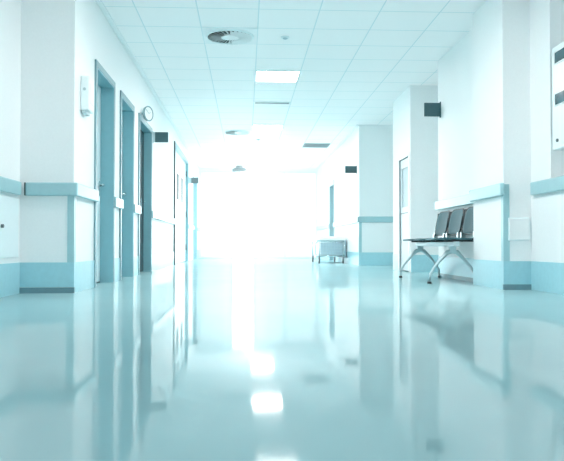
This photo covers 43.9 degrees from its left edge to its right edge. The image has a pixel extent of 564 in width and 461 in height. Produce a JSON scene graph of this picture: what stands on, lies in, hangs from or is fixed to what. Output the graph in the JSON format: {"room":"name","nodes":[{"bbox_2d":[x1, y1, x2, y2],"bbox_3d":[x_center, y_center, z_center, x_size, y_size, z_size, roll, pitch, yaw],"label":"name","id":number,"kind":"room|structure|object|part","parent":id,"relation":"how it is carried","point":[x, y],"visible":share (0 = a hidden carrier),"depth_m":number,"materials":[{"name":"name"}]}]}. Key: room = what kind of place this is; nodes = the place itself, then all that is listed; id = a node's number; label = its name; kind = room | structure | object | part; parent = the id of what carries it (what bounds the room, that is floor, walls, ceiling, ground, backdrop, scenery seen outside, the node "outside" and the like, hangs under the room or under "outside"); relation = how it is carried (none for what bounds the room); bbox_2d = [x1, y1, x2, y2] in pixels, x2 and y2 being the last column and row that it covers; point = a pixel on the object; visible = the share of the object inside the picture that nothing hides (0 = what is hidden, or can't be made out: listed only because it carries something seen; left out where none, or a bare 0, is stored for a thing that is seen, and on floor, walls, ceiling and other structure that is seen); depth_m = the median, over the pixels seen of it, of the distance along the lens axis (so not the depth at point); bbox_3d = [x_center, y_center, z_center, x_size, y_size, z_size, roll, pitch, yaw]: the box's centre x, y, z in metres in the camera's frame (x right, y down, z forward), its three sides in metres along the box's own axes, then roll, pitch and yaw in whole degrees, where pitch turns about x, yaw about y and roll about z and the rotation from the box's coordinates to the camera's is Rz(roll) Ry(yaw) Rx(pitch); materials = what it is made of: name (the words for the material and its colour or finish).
{"room":"hospital interior","nodes":[
{"label":"hospital interior","id":0,"kind":"room"},
{"bbox_2d":[0,0,20,263],"bbox_3d":[-2.047,-0.947,1.369,0.200,2.750,8.905,0,-1,-3],"label":"wall","id":1,"kind":"structure","parent":0,"point":[10,10],"depth_m":5.58,"materials":[{"name":"white paint"}]},
{"bbox_2d":[0,195,18,257],"bbox_3d":[-2.128,-0.032,5.214,0.030,0.480,1.050,0,-1,-3],"label":"access panel","id":2,"kind":"object","parent":1,"relation":"attached to","point":[9,206],"visible":1,"depth_m":5.51,"materials":[{"name":"grey metal"}]},
{"bbox_2d":[0,176,20,194],"bbox_3d":[-1.925,-0.436,1.327,0.040,0.110,8.830,0,-1,-3],"label":"trim","id":3,"kind":"structure","parent":1,"relation":"attached to","point":[7,185],"depth_m":5.46,"materials":[{"name":"teal plastic"}]},
{"bbox_2d":[19,0,198,287],"bbox_3d":[-2.453,-0.694,13.562,0.642,2.750,15.495,0,-1,-3],"label":"wall","id":4,"kind":"structure","parent":0,"point":[62,40],"depth_m":5.85,"materials":[{"name":"white paint"}]},
{"bbox_2d":[24,182,98,201],"bbox_3d":[-1.931,-0.334,6.214,0.434,0.110,0.866,0,-1,-3],"label":"trim","id":5,"kind":"structure","parent":4,"relation":"attached to","point":[30,188],"depth_m":5.79,"materials":[{"name":"teal plastic"}]},
{"bbox_2d":[67,196,75,261],"bbox_3d":[-1.758,-0.010,5.846,0.056,0.553,0.056,0,-1,-3],"label":"trim","id":6,"kind":"structure","parent":4,"relation":"attached to","point":[71,200],"depth_m":5.82,"materials":[{"name":"teal plastic"}]},
{"bbox_2d":[81,76,93,115],"bbox_3d":[-1.710,-1.178,6.159,0.081,0.330,0.215,0,-1,-3],"label":"dispenser","id":7,"kind":"object","parent":4,"relation":"attached to","point":[87,84],"visible":1,"depth_m":6.06,"materials":[{"name":"white plastic"}]},
{"bbox_2d":[0,250,198,297],"bbox_3d":[-2.118,0.461,9.096,0.454,0.255,24.400,0,-1,-3],"label":"baseboard","id":8,"kind":"structure","parent":4,"relation":"attached to","point":[46,277],"depth_m":5.80,"materials":[{"name":"teal plastic"}]},
{"bbox_2d":[94,59,115,287],"bbox_3d":[-1.882,-0.533,7.085,0.203,2.160,0.970,0,-1,-3],"label":"door","id":9,"kind":"structure","parent":4,"relation":"in","point":[104,86],"depth_m":7.49,"materials":[{"name":"teal wood"}]},
{"bbox_2d":[114,197,123,208],"bbox_3d":[-1.813,-0.303,7.750,0.040,0.110,0.470,0,-1,-3],"label":"trim","id":10,"kind":"structure","parent":4,"relation":"attached to","point":[118,203],"depth_m":7.66,"materials":[{"name":"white plastic"}]},
{"bbox_2d":[119,90,134,279],"bbox_3d":[-1.950,-0.506,8.403,0.203,2.160,0.950,0,-1,-3],"label":"door","id":11,"kind":"structure","parent":4,"relation":"in","point":[127,109],"depth_m":8.80,"materials":[{"name":"teal wood"}]},
{"bbox_2d":[134,204,140,213],"bbox_3d":[-1.882,-0.275,9.083,0.040,0.110,0.520,0,-1,-3],"label":"trim","id":12,"kind":"structure","parent":4,"relation":"attached to","point":[137,209],"depth_m":9.00,"materials":[{"name":"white plastic"}]},
{"bbox_2d":[138,113,152,274],"bbox_3d":[-2.016,-0.474,9.931,0.178,2.160,1.290,0,-1,-3],"label":"door","id":13,"kind":"structure","parent":4,"relation":"in","point":[145,132],"depth_m":10.49,"materials":[{"name":"teal wood"}]},
{"bbox_2d":[142,106,152,120],"bbox_3d":[-1.871,-1.606,9.635,0.102,0.212,0.212,-1,-1,25],"label":"wall clock","id":14,"kind":"object","parent":4,"relation":"attached to","point":[147,112],"visible":1,"depth_m":9.60,"materials":[{"name":"grey plastic"}]},
{"bbox_2d":[95,0,200,168],"bbox_3d":[-2.107,-2.054,13.608,0.050,0.030,15.495,0,-1,-3],"label":"trim","id":15,"kind":"structure","parent":4,"relation":"attached to","point":[100,3],"depth_m":8.95,"materials":[{"name":"white paint"}]},
{"bbox_2d":[153,131,167,142],"bbox_3d":[-1.869,-1.435,10.770,0.235,0.185,0.040,0,-1,-3],"label":"sign","id":16,"kind":"object","parent":4,"relation":"attached to","point":[157,136],"visible":0.91,"depth_m":10.76,"materials":[{"name":"grey plastic"}]},
{"bbox_2d":[152,211,175,224],"bbox_3d":[-2.044,-0.209,12.246,0.040,0.110,3.455,0,-1,-3],"label":"trim","id":17,"kind":"structure","parent":4,"relation":"attached to","point":[155,215],"depth_m":11.83,"materials":[{"name":"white plastic"}]},
{"bbox_2d":[174,141,188,264],"bbox_3d":[-2.277,-0.512,15.588,0.138,2.470,3.400,0,-1,-3],"label":"door","id":18,"kind":"structure","parent":4,"relation":"in","point":[181,164],"depth_m":15.88,"materials":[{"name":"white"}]},
{"bbox_3d":[-2.279,-0.950,15.207,0.034,0.570,0.500,0,-1,-3],"label":"pane","id":19,"kind":"part","parent":18,"relation":"part of","materials":[{"name":"white glass"}]},
{"bbox_3d":[-2.331,-0.929,16.213,0.034,0.570,0.500,0,-1,-3],"label":"pane","id":20,"kind":"part","parent":18,"relation":"part of","materials":[{"name":"white glass"}]},
{"bbox_2d":[189,177,197,182],"bbox_3d":[-2.222,-1.261,17.609,0.233,0.180,0.040,0,-1,-3],"label":"sign","id":21,"kind":"object","parent":4,"relation":"attached to","point":[191,179],"visible":0.92,"depth_m":17.59,"materials":[{"name":"grey plastic"}]},
{"bbox_2d":[193,183,196,259],"bbox_3d":[-2.525,-0.320,19.577,0.203,2.250,1.400,0,-1,-3],"label":"door","id":22,"kind":"structure","parent":4,"relation":"in","point":[194,184],"depth_m":20.20,"materials":[{"name":"teal wood"}]},
{"bbox_3d":[-2.447,-0.320,19.581,0.048,2.250,1.400,0,-1,-3],"label":"frame","id":23,"kind":"part","parent":22,"relation":"part of","materials":[{"name":"metal"}]},
{"bbox_2d":[199,168,317,171],"bbox_3d":[-0.555,-1.859,21.543,5.700,0.090,0.200,0,-1,-3],"label":"wall","id":24,"kind":"structure","parent":0,"point":[201,169],"depth_m":21.45,"materials":[{"name":"white paint"}]},
{"bbox_2d":[199,171,317,257],"bbox_3d":[-0.721,-0.485,21.491,3.633,2.660,0.070,0,-1,-3],"label":"window","id":25,"kind":"structure","parent":24,"relation":"in","point":[285,204],"depth_m":21.50,"materials":[{"name":"white glass"}]},
{"bbox_3d":[-2.019,-0.486,21.424,0.913,2.560,0.010,0,-1,-3],"label":"frosted pane","id":26,"kind":"part","parent":25,"relation":"part of","materials":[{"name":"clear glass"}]},
{"bbox_3d":[-0.384,-0.485,21.508,0.880,2.560,0.010,0,-1,-3],"label":"frosted pane","id":27,"kind":"part","parent":25,"relation":"part of","materials":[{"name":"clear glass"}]},
{"bbox_3d":[0.574,-0.484,21.558,0.920,2.560,0.010,0,-1,-3],"label":"frosted pane","id":28,"kind":"part","parent":25,"relation":"part of","materials":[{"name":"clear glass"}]},
{"bbox_2d":[0,258,563,460],"bbox_3d":[0.369,0.644,9.370,6.300,0.100,24.700,0,-1,-3],"label":"floor","id":29,"kind":"structure","parent":0,"point":[200,359],"depth_m":2.31,"materials":[{"name":"plastic"}]},
{"bbox_2d":[312,236,345,263],"bbox_3d":[1.019,0.436,15.868,0.684,0.585,1.590,0,-1,-3],"label":"trolley","id":30,"kind":"object","parent":29,"relation":"on","point":[325,246],"visible":1,"depth_m":15.16,"materials":[{"name":"metal"}]},
{"bbox_3d":[1.036,0.186,15.874,0.580,0.085,1.500,0,-1,-3],"label":"mattress","id":31,"kind":"part","parent":30,"relation":"part of","materials":[{"name":"white fabric"}]},
{"bbox_3d":[1.036,0.405,15.869,0.572,0.355,1.470,0,-1,-3],"label":"frame","id":32,"kind":"part","parent":30,"relation":"part of","materials":[{"name":"metal"}]},
{"bbox_2d":[320,242,342,254],"bbox_3d":[1.073,0.389,15.152,0.520,0.290,0.012,0,-1,-3],"label":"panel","id":33,"kind":"object","parent":30,"relation":"on","point":[326,248],"depth_m":15.19,"materials":[{"name":"paint"}]},
{"bbox_2d":[399,206,473,283],"bbox_3d":[1.743,0.159,7.918,0.548,0.810,1.618,0,-1,-3],"label":"bench","id":34,"kind":"object","parent":29,"relation":"on","point":[457,219],"visible":0.93,"depth_m":7.79,"materials":[{"name":"paint"}]},
{"bbox_3d":[1.700,0.376,8.613,0.508,0.371,0.050,0,-1,-3],"label":"leg frame","id":35,"kind":"part","parent":34,"relation":"part of","materials":[{"name":"paint"}]},
{"bbox_3d":[1.753,0.103,7.920,0.461,0.032,0.486,0,-1,-3],"label":"seat","id":36,"kind":"part","parent":34,"relation":"part of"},
{"bbox_3d":[1.950,-0.084,8.485,0.072,0.288,0.472,0,-1,-3],"label":"backrest","id":37,"kind":"part","parent":34,"relation":"part of","materials":[{"name":"grey plastic"}]},
{"bbox_3d":[1.782,0.091,7.371,0.461,0.032,0.486,0,-1,-3],"label":"seat","id":38,"kind":"part","parent":34,"relation":"part of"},
{"bbox_3d":[1.769,0.348,7.265,0.508,0.371,0.050,0,-1,-3],"label":"leg frame","id":39,"kind":"part","parent":34,"relation":"part of","materials":[{"name":"paint"}]},
{"bbox_3d":[1.978,-0.096,7.936,0.072,0.288,0.472,0,-1,-3],"label":"backrest","id":40,"kind":"part","parent":34,"relation":"part of","materials":[{"name":"grey plastic"}]},
{"bbox_3d":[2.006,-0.107,7.387,0.072,0.288,0.472,0,-1,-3],"label":"backrest","id":41,"kind":"part","parent":34,"relation":"part of","materials":[{"name":"grey plastic"}]},
{"bbox_2d":[102,0,485,168],"bbox_3d":[0.369,-2.205,9.429,6.300,0.100,24.700,0,-1,-3],"label":"ceiling","id":42,"kind":"structure","parent":0,"point":[353,59],"depth_m":9.12,"materials":[{"name":"tile"}]},
{"bbox_2d":[202,27,256,44],"bbox_3d":[-0.583,-2.171,7.872,0.602,0.036,0.602,0,-1,-3],"label":"ceiling vent","id":43,"kind":"object","parent":42,"relation":"in","point":[212,35],"visible":1,"depth_m":7.79,"materials":[{"name":"white metal"}]},
{"bbox_2d":[223,130,251,135],"bbox_3d":[-0.927,-2.033,14.572,0.602,0.036,0.602,0,-1,-3],"label":"ceiling vent","id":44,"kind":"object","parent":42,"relation":"in","point":[225,132],"visible":1,"depth_m":14.46,"materials":[{"name":"white metal"}]},
{"bbox_2d":[232,166,245,172],"bbox_3d":[-1.268,-1.819,20.804,0.430,0.201,0.430,0,-1,-3],"label":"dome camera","id":45,"kind":"object","parent":42,"relation":"attached to","point":[238,169],"visible":1,"depth_m":20.66,"materials":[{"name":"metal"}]},
{"bbox_2d":[252,125,282,130],"bbox_3d":[-0.287,-2.054,13.994,0.602,0.014,0.602,0,-1,-3],"label":"recessed light","id":46,"kind":"object","parent":42,"relation":"in","point":[255,127],"visible":1,"depth_m":13.94,"materials":[{"name":"white plastic"}]},
{"bbox_2d":[253,126,281,129],"bbox_3d":[-0.287,-2.056,13.994,0.562,0.010,0.562,0,-1,-3],"label":"diffuser","id":47,"kind":"object","parent":46,"relation":"attached to","point":[254,127],"depth_m":13.99,"materials":[{"name":"white plastic"}]},
{"bbox_2d":[254,102,290,103],"bbox_3d":[-0.162,-2.106,11.558,0.600,0.010,0.140,0,-1,-3],"label":"ceiling vent","id":48,"kind":"object","parent":42,"relation":"in","point":[254,102],"visible":1,"depth_m":11.51,"materials":[{"name":"white plastic"}]},
{"bbox_2d":[255,70,299,81],"bbox_3d":[-0.068,-2.142,9.731,0.602,0.014,0.602,0,-1,-3],"label":"recessed light","id":49,"kind":"object","parent":42,"relation":"in","point":[261,75],"visible":1,"depth_m":9.72,"materials":[{"name":"white plastic"}]},
{"bbox_2d":[302,143,329,147],"bbox_3d":[0.806,-2.002,16.493,0.602,0.014,0.602,0,-1,-3],"label":"ceiling vent","id":50,"kind":"object","parent":42,"relation":"in","point":[306,145],"visible":1,"depth_m":16.45,"materials":[{"name":"metal"}]},
{"bbox_3d":[-0.506,-1.965,18.258,0.602,0.014,0.602,0,-1,-3],"label":"recessed light","id":51,"kind":"object","parent":42,"relation":"in","visible":0},
{"bbox_2d":[252,154,273,156],"bbox_3d":[-0.506,-1.967,18.258,0.562,0.010,0.562,0,-1,-3],"label":"diffuser","id":52,"kind":"object","parent":51,"relation":"attached to","point":[253,155],"depth_m":18.31,"materials":[{"name":"white plastic"}]},
{"bbox_2d":[318,0,563,271],"bbox_3d":[2.099,-0.691,13.713,1.200,2.750,15.660,0,-1,-3],"label":"wall","id":53,"kind":"structure","parent":0,"point":[493,90],"depth_m":7.07,"materials":[{"name":"white paint"}]},
{"bbox_2d":[317,224,328,230],"bbox_3d":[1.157,-0.084,19.947,0.040,0.115,3.090,0,-1,-3],"label":"trim","id":54,"kind":"structure","parent":53,"relation":"attached to","point":[326,226],"depth_m":19.54,"materials":[{"name":"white plastic"}]},
{"bbox_2d":[329,179,334,259],"bbox_3d":[1.354,-0.254,17.927,0.175,2.050,1.010,0,-1,-3],"label":"door","id":55,"kind":"structure","parent":53,"relation":"in","point":[331,183],"depth_m":18.36,"materials":[{"name":"teal wood"}]},
{"bbox_2d":[316,125,358,169],"bbox_3d":[1.275,-1.971,17.598,0.050,0.030,7.870,0,-1,-3],"label":"trim","id":56,"kind":"structure","parent":53,"relation":"attached to","point":[356,126],"depth_m":16.24,"materials":[{"name":"white paint"}]},
{"bbox_2d":[345,165,356,173],"bbox_3d":[1.371,-1.212,13.917,0.234,0.170,0.040,0,-1,-3],"label":"sign","id":57,"kind":"object","parent":53,"relation":"attached to","point":[348,169],"visible":1,"depth_m":13.90,"materials":[{"name":"teal plastic"}]},
{"bbox_3d":[1.349,-1.212,13.916,0.189,0.140,0.024,0,-1,-3],"label":"panel","id":58,"kind":"part","parent":57,"relation":"part of","materials":[{"name":"teal plastic"}]},
{"bbox_2d":[358,222,361,251],"bbox_3d":[1.523,0.135,13.648,0.056,0.585,0.056,0,-1,-3],"label":"trim","id":59,"kind":"structure","parent":53,"relation":"attached to","point":[359,223],"depth_m":13.62,"materials":[{"name":"teal plastic"}]},
{"bbox_2d":[333,216,392,226],"bbox_3d":[1.935,-0.176,15.542,1.140,0.115,3.850,0,-1,-3],"label":"trim","id":60,"kind":"structure","parent":53,"relation":"attached to","point":[359,218],"depth_m":13.62,"materials":[{"name":"teal plastic"}]},
{"bbox_2d":[398,152,409,271],"bbox_3d":[1.883,-0.264,10.678,0.077,1.770,0.740,0,-1,-3],"label":"door","id":61,"kind":"structure","parent":53,"relation":"in","point":[404,168],"depth_m":10.77,"materials":[{"name":"white wood"}]},
{"bbox_3d":[1.900,-0.659,10.688,0.023,0.600,0.400,0,-1,-3],"label":"ribbed panel","id":62,"kind":"part","parent":61,"relation":"part of","materials":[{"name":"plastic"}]},
{"bbox_2d":[424,102,440,117],"bbox_3d":[1.896,-1.523,8.822,0.210,0.200,0.040,0,-1,-3],"label":"sign","id":63,"kind":"object","parent":53,"relation":"attached to","point":[430,109],"visible":1,"depth_m":8.81,"materials":[{"name":"teal plastic"}]},
{"bbox_2d":[320,252,563,294],"bbox_3d":[2.270,0.466,9.321,1.108,0.255,24.400,0,-1,-3],"label":"baseboard","id":64,"kind":"structure","parent":53,"relation":"attached to","point":[504,275],"depth_m":6.64,"materials":[{"name":"teal plastic"}]},
{"bbox_2d":[435,194,472,210],"bbox_3d":[2.020,-0.331,8.045,0.040,0.115,1.825,0,-1,-3],"label":"trim","id":65,"kind":"structure","parent":53,"relation":"attached to","point":[463,200],"depth_m":8.14,"materials":[{"name":"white plastic"}]},
{"bbox_2d":[469,183,504,201],"bbox_3d":[1.945,-0.359,6.683,0.040,0.115,0.890,0,-1,-3],"label":"trim","id":66,"kind":"structure","parent":53,"relation":"attached to","point":[496,190],"depth_m":6.58,"materials":[{"name":"teal plastic"}]},
{"bbox_2d":[501,184,509,260],"bbox_3d":[2.007,-0.070,6.291,0.056,0.690,0.056,0,-1,-3],"label":"trim","id":67,"kind":"structure","parent":53,"relation":"attached to","point":[505,243],"depth_m":6.26,"materials":[{"name":"teal plastic"}]},
{"bbox_2d":[508,218,528,240],"bbox_3d":[2.118,-0.013,6.261,0.190,0.205,0.025,0,-1,-3],"label":"junction box","id":68,"kind":"object","parent":53,"relation":"attached to","point":[518,228],"visible":1,"depth_m":6.25,"materials":[{"name":"white paint"}]},
{"bbox_2d":[551,190,563,262],"bbox_3d":[2.904,-0.046,1.522,0.844,0.955,8.740,0,-1,-3],"label":"wall","id":69,"kind":"structure","parent":0,"point":[557,198],"depth_m":5.75,"materials":[{"name":"white paint"}]},
{"bbox_2d":[530,175,563,194],"bbox_3d":[2.453,-0.463,1.681,0.040,0.115,9.085,0,-1,-3],"label":"trim","id":70,"kind":"structure","parent":69,"relation":"attached to","point":[554,184],"depth_m":5.85,"materials":[{"name":"teal plastic"}]},
{"bbox_3d":[3.056,-1.421,1.559,0.540,1.795,8.740,0,-1,-3],"label":"wall","id":71,"kind":"structure","parent":0,"visible":0},
{"bbox_2d":[552,41,563,149],"bbox_3d":[2.427,-1.108,5.441,0.312,0.860,0.870,0,-1,-3],"label":"instrument box","id":72,"kind":"object","parent":71,"relation":"attached to","point":[557,51],"visible":1,"depth_m":5.74,"materials":[{"name":"white plastic"}]}
]}

